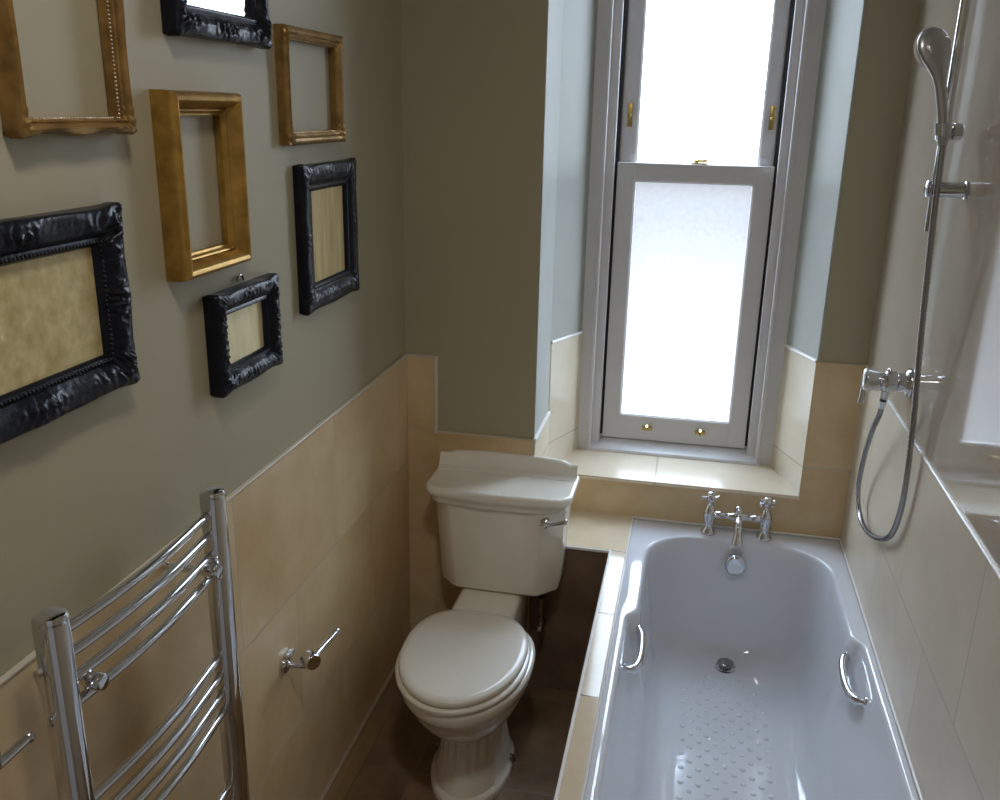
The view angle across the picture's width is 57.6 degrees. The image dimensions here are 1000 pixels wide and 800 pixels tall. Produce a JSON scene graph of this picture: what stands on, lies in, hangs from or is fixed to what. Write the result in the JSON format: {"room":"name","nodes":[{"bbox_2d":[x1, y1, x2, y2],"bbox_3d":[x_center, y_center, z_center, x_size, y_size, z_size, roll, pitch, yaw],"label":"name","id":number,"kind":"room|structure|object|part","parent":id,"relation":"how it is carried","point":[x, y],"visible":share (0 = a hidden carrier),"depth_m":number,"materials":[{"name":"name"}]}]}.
{"room":"bathroom","nodes":[
{"label":"bathroom","id":0,"kind":"room"},
{"bbox_2d":[0,0,409,799],"bbox_3d":[-0.648,-0.040,1.534,0.128,2.950,3.350,5,18,11],"label":"wall","id":1,"kind":"structure","parent":0,"point":[319,541],"depth_m":1.79,"materials":[{"name":"beige paint"}]},
{"bbox_2d":[0,730,35,769],"bbox_3d":[-0.688,0.464,1.057,0.063,0.091,0.349,5,18,11],"label":"towel rail","id":2,"kind":"object","parent":1,"relation":"attached to","point":[28,736],"visible":1,"depth_m":1.19,"materials":[{"name":"silver metal"}]},
{"bbox_2d":[0,0,137,138],"bbox_3d":[-0.591,-0.550,1.223,0.037,0.376,0.253,5,18,11],"label":"picture frame","id":3,"kind":"object","parent":1,"relation":"attached to","point":[14,110],"visible":1,"depth_m":1.27,"materials":[{"name":"gold metal"}]},
{"bbox_3d":[-0.591,-0.550,1.223,0.004,0.332,0.208,5,18,11],"label":"bead trim","id":4,"kind":"part","parent":3,"relation":"part of","materials":[{"name":"gold metal"}]},
{"bbox_2d":[0,202,139,444],"bbox_3d":[-0.628,-0.100,1.212,0.043,0.284,0.441,5,18,11],"label":"picture frame","id":5,"kind":"object","parent":1,"relation":"attached to","point":[67,343],"visible":1,"depth_m":1.28,"materials":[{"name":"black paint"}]},
{"bbox_3d":[-0.627,-0.100,1.211,0.005,0.185,0.342,5,18,11],"label":"bead trim","id":6,"kind":"part","parent":5,"relation":"part of","materials":[{"name":"black paint"}]},
{"bbox_2d":[31,486,249,799],"bbox_3d":[-0.582,0.608,1.528,0.110,0.822,0.465,5,18,11],"label":"towel radiator","id":7,"kind":"object","parent":1,"relation":"attached to","point":[57,671],"visible":1,"depth_m":1.45,"materials":[{"name":"silver metal"}]},
{"bbox_3d":[-0.549,0.259,1.410,0.031,0.016,0.401,5,18,11],"label":"rail","id":8,"kind":"part","parent":7,"relation":"part of","materials":[{"name":"silver metal"}]},
{"bbox_3d":[-0.549,0.296,1.422,0.031,0.016,0.401,5,18,11],"label":"rail","id":9,"kind":"part","parent":7,"relation":"part of","materials":[{"name":"silver metal"}]},
{"bbox_3d":[-0.550,0.333,1.434,0.031,0.016,0.401,5,18,11],"label":"rail","id":10,"kind":"part","parent":7,"relation":"part of","materials":[{"name":"silver metal"}]},
{"bbox_3d":[-0.551,0.370,1.446,0.031,0.016,0.401,5,18,11],"label":"rail","id":11,"kind":"part","parent":7,"relation":"part of","materials":[{"name":"silver metal"}]},
{"bbox_3d":[-0.554,0.530,1.497,0.031,0.016,0.401,5,18,11],"label":"rail","id":12,"kind":"part","parent":7,"relation":"part of","materials":[{"name":"silver metal"}]},
{"bbox_3d":[-0.555,0.567,1.509,0.031,0.016,0.401,5,18,11],"label":"rail","id":13,"kind":"part","parent":7,"relation":"part of","materials":[{"name":"silver metal"}]},
{"bbox_3d":[-0.556,0.605,1.521,0.031,0.016,0.401,5,18,11],"label":"rail","id":14,"kind":"part","parent":7,"relation":"part of","materials":[{"name":"silver metal"}]},
{"bbox_3d":[-0.556,0.642,1.533,0.031,0.016,0.401,5,18,11],"label":"rail","id":15,"kind":"part","parent":7,"relation":"part of","materials":[{"name":"silver metal"}]},
{"bbox_3d":[-0.560,0.801,1.584,0.031,0.016,0.401,5,18,11],"label":"rail","id":16,"kind":"part","parent":7,"relation":"part of","materials":[{"name":"silver metal"}]},
{"bbox_2d":[149,89,251,281],"bbox_3d":[-0.522,-0.385,1.618,0.044,0.312,0.237,5,18,11],"label":"picture frame","id":17,"kind":"object","parent":1,"relation":"attached to","point":[182,264],"visible":1,"depth_m":1.56,"materials":[{"name":"gold metal"}]},
{"bbox_2d":[0,354,406,686],"bbox_3d":[-0.622,0.304,1.490,0.011,0.006,3.078,5,18,11],"label":"trim","id":18,"kind":"structure","parent":1,"relation":"attached to","point":[19,666],"depth_m":1.94,"materials":[{"name":"metal"}]},
{"bbox_2d":[160,0,272,48],"bbox_3d":[-0.491,-0.846,1.579,0.044,0.424,0.345,5,18,11],"label":"picture frame","id":19,"kind":"object","parent":1,"relation":"attached to","point":[241,22],"visible":1,"depth_m":1.62,"materials":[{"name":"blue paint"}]},
{"bbox_2d":[187,0,248,16],"bbox_3d":[-0.506,-0.847,1.582,0.011,0.324,0.245,5,18,11],"label":"mirror","id":20,"kind":"object","parent":19,"relation":"attached to","point":[202,8],"depth_m":1.62,"materials":[{"name":"white glass"}]},
{"bbox_2d":[202,273,283,397],"bbox_3d":[-0.505,-0.143,1.818,0.039,0.214,0.262,5,18,11],"label":"picture frame","id":21,"kind":"object","parent":1,"relation":"attached to","point":[242,321],"visible":1,"depth_m":1.80,"materials":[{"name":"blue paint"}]},
{"bbox_2d":[273,24,345,145],"bbox_3d":[-0.418,-0.700,2.039,0.032,0.240,0.313,5,18,11],"label":"picture frame","id":22,"kind":"object","parent":1,"relation":"attached to","point":[283,33],"visible":1,"depth_m":1.97,"materials":[{"name":"gold metal"}]},
{"bbox_2d":[281,627,340,673],"bbox_3d":[-0.455,0.604,2.233,0.082,0.051,0.210,5,18,11],"label":"toilet roll holder","id":23,"kind":"object","parent":1,"relation":"attached to","point":[310,659],"visible":1,"depth_m":2.16,"materials":[{"name":"silver metal"}]},
{"bbox_3d":[-0.504,0.626,2.168,0.014,0.047,0.054,5,18,11],"label":"wall plate","id":24,"kind":"part","parent":23,"relation":"part of","materials":[{"name":"silver metal"}]},
{"bbox_2d":[292,158,359,315],"bbox_3d":[-0.411,-0.404,2.199,0.031,0.339,0.333,5,18,11],"label":"picture frame","id":25,"kind":"object","parent":1,"relation":"attached to","point":[325,197],"visible":1,"depth_m":2.17,"materials":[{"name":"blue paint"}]},
{"bbox_2d":[318,663,400,799],"bbox_3d":[-0.636,1.349,1.818,0.013,0.132,3.070,5,18,11],"label":"baseboard","id":26,"kind":"structure","parent":1,"relation":"attached to","point":[346,771],"depth_m":2.76,"materials":[{"name":"beige tile"}]},
{"bbox_2d":[344,685,576,799],"bbox_3d":[0.090,1.421,1.853,1.485,0.001,3.400,5,18,11],"label":"floor","id":27,"kind":"structure","parent":0,"point":[397,766],"depth_m":2.83,"materials":[{"name":"brown tile"}]},
{"bbox_2d":[395,450,578,799],"bbox_3d":[-0.059,0.692,2.712,0.462,0.862,0.760,5,18,11],"label":"toilet","id":28,"kind":"object","parent":27,"relation":"on","point":[463,670],"visible":1,"depth_m":2.75,"materials":[{"name":"white ceramic"}]},
{"bbox_3d":[-0.107,0.723,2.586,0.356,0.028,0.473,5,18,11],"label":"lid","id":29,"kind":"part","parent":28,"relation":"part of","materials":[{"name":"white plastic"}]},
{"bbox_3d":[-0.109,0.747,2.588,0.374,0.018,0.475,5,18,11],"label":"seat","id":30,"kind":"part","parent":28,"relation":"part of","materials":[{"name":"white plastic"}]},
{"bbox_3d":[0.005,0.257,2.849,0.462,0.114,0.223,5,18,11],"label":"cistern lid","id":31,"kind":"part","parent":28,"relation":"part of","materials":[{"name":"white ceramic"}]},
{"bbox_3d":[0.164,0.373,2.749,0.086,0.043,0.036,5,18,11],"label":"flush lever","id":32,"kind":"part","parent":28,"relation":"part of","materials":[{"name":"silver metal"}]},
{"bbox_2d":[584,519,919,799],"bbox_3d":[0.627,0.887,2.417,0.694,0.410,1.691,5,18,11],"label":"bathtub","id":33,"kind":"object","parent":27,"relation":"on","point":[750,671],"visible":1,"depth_m":2.76,"materials":[{"name":"white ceramic"}]},
{"bbox_3d":[0.376,0.693,2.544,0.062,0.047,0.238,5,18,11],"label":"grip handle","id":34,"kind":"part","parent":33,"relation":"part of","materials":[{"name":"silver metal"}]},
{"bbox_2d":[700,491,775,546],"bbox_3d":[0.791,0.400,3.031,0.242,0.152,0.138,5,18,11],"label":"mixer tap","id":35,"kind":"object","parent":33,"relation":"on","point":[709,514],"visible":1,"depth_m":3.05,"materials":[{"name":"silver metal"}]},
{"bbox_3d":[0.712,0.334,3.069,0.049,0.052,0.049,17,23,40],"label":"cross handle","id":36,"kind":"part","parent":35,"relation":"part of","materials":[{"name":"silver metal"}]},
{"bbox_3d":[0.793,0.421,3.030,0.039,0.106,0.124,5,18,11],"label":"spout","id":37,"kind":"part","parent":35,"relation":"part of","materials":[{"name":"silver metal"}]},
{"bbox_3d":[0.892,0.349,3.033,0.049,0.052,0.049,8,19,20],"label":"cross handle","id":38,"kind":"part","parent":35,"relation":"part of","materials":[{"name":"silver metal"}]},
{"bbox_3d":[0.943,0.741,2.430,0.062,0.047,0.238,5,18,11],"label":"grip handle","id":39,"kind":"part","parent":33,"relation":"part of","materials":[{"name":"silver metal"}]},
{"bbox_2d":[558,550,624,799],"bbox_3d":[0.224,0.972,2.354,0.050,0.557,1.474,5,18,11],"label":"wall","id":40,"kind":"structure","parent":0,"point":[577,756],"depth_m":2.25,"materials":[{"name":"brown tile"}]},
{"bbox_2d":[554,550,610,799],"bbox_3d":[0.204,0.709,2.276,0.009,0.012,1.474,5,18,11],"label":"trim","id":41,"kind":"structure","parent":40,"relation":"attached to","point":[558,786],"depth_m":2.23,"materials":[{"name":"silver metal"}]},
{"bbox_2d":[401,0,919,691],"bbox_3d":[0.488,-0.468,2.945,1.505,2.950,0.588,5,18,11],"label":"wall","id":42,"kind":"structure","parent":0,"point":[497,95],"depth_m":2.85,"materials":[{"name":"beige paint"}]},
{"bbox_2d":[434,356,437,432],"bbox_3d":[-0.205,-0.017,2.932,0.010,0.256,0.014,5,18,11],"label":"trim","id":43,"kind":"structure","parent":42,"relation":"attached to","point":[435,358],"depth_m":2.92,"materials":[{"name":"beige tile"}]},
{"bbox_2d":[407,354,532,440],"bbox_3d":[-0.095,-0.008,2.910,0.418,0.257,0.012,5,18,11],"label":"trim","id":44,"kind":"structure","parent":42,"relation":"attached to","point":[414,355],"depth_m":2.93,"materials":[{"name":"beige tile"}]},
{"bbox_2d":[533,411,550,441],"bbox_3d":[0.141,0.086,3.034,0.011,0.010,0.292,5,18,11],"label":"trim","id":45,"kind":"structure","parent":42,"relation":"attached to","point":[549,412],"depth_m":3.01,"materials":[{"name":"silver metal"}]},
{"bbox_2d":[551,330,583,343],"bbox_3d":[0.236,-0.220,3.176,0.013,0.013,0.209,13,21,33],"label":"trim","id":46,"kind":"structure","parent":42,"relation":"attached to","point":[581,331],"depth_m":3.17,"materials":[{"name":"silver metal"}]},
{"bbox_2d":[566,545,608,552],"bbox_3d":[0.231,0.484,2.985,0.260,0.011,0.009,5,18,11],"label":"trim","id":47,"kind":"structure","parent":42,"relation":"attached to","point":[567,546],"depth_m":2.97,"materials":[{"name":"white metal"}]},
{"bbox_2d":[563,448,799,499],"bbox_3d":[0.609,0.249,3.244,0.864,0.041,0.224,5,18,11],"label":"window sill","id":48,"kind":"structure","parent":42,"relation":"attached to","point":[764,479],"depth_m":3.21,"materials":[{"name":"beige tile"}]},
{"bbox_2d":[578,0,826,465],"bbox_3d":[0.663,-0.792,3.075,0.712,2.105,0.160,5,18,11],"label":"window","id":49,"kind":"structure","parent":42,"relation":"in","point":[777,181],"depth_m":3.10,"materials":[{"name":"white paint"}]},
{"bbox_3d":[0.648,-0.322,3.220,0.517,0.995,0.032,5,18,11],"label":"sash","id":50,"kind":"part","parent":49,"relation":"part of","materials":[{"name":"white paint"}]},
{"bbox_3d":[0.674,-1.256,2.958,0.514,1.040,0.030,5,18,11],"label":"sash","id":51,"kind":"part","parent":49,"relation":"part of","materials":[{"name":"white paint"}]},
{"bbox_2d":[784,344,816,362],"bbox_3d":[0.999,-0.155,3.022,0.013,0.013,0.211,-2,18,-10],"label":"trim","id":52,"kind":"structure","parent":42,"relation":"attached to","point":[791,348],"depth_m":3.01,"materials":[{"name":"silver metal"}]},
{"bbox_2d":[817,0,865,361],"bbox_3d":[1.038,-0.903,2.676,0.008,1.636,0.008,5,18,11],"label":"trim","id":53,"kind":"structure","parent":42,"relation":"attached to","point":[864,1],"depth_m":2.75,"materials":[{"name":"white paint"}]},
{"bbox_2d":[841,0,999,799],"bbox_3d":[0.882,0.081,1.252,0.122,2.950,3.400,5,18,11],"label":"wall","id":54,"kind":"structure","parent":0,"point":[929,596],"depth_m":1.99,"materials":[{"name":"stone"}]},
{"bbox_2d":[580,516,923,799],"bbox_3d":[0.631,0.690,2.356,0.704,0.008,1.696,5,18,11],"label":"trim","id":55,"kind":"structure","parent":54,"relation":"attached to","point":[633,517],"depth_m":2.44,"materials":[{"name":"white plastic"}]},
{"bbox_2d":[858,368,913,402],"bbox_3d":[0.986,-0.037,2.333,0.120,0.099,0.076,5,18,11],"label":"shower valve","id":56,"kind":"object","parent":54,"relation":"attached to","point":[887,382],"visible":1,"depth_m":2.31,"materials":[{"name":"silver metal"}]},
{"bbox_3d":[0.952,-0.036,2.341,0.051,0.091,0.060,5,18,11],"label":"control lever","id":57,"kind":"part","parent":56,"relation":"part of","materials":[{"name":"silver metal"}]},
{"bbox_2d":[865,365,999,580],"bbox_3d":[0.810,0.382,1.330,0.008,0.008,3.338,5,18,11],"label":"trim","id":58,"kind":"structure","parent":54,"relation":"attached to","point":[962,517],"depth_m":1.88,"materials":[{"name":"white metal"}]},
{"bbox_2d":[924,0,971,231],"bbox_3d":[0.969,-0.722,1.887,0.093,0.743,0.075,5,18,11],"label":"riser rail","id":59,"kind":"object","parent":54,"relation":"attached to","point":[954,131],"visible":0.89,"depth_m":1.93,"materials":[{"name":"silver metal"}]},
{"bbox_2d":[914,27,950,145],"bbox_3d":[0.903,-0.655,1.905,0.094,0.236,0.053,-2,18,-11],"label":"handset","id":60,"kind":"object","parent":59,"relation":"attached to","point":[932,46],"visible":1,"depth_m":1.87,"materials":[{"name":"chrome"}]},
{"bbox_2d":[855,145,945,541],"bbox_3d":[1.010,-0.101,2.335,0.066,1.081,0.536,5,18,11],"label":"shower hose","id":61,"kind":"object","parent":60,"relation":"hanging from","point":[941,152],"visible":1,"depth_m":2.13,"materials":[{"name":"metal"}]}
]}

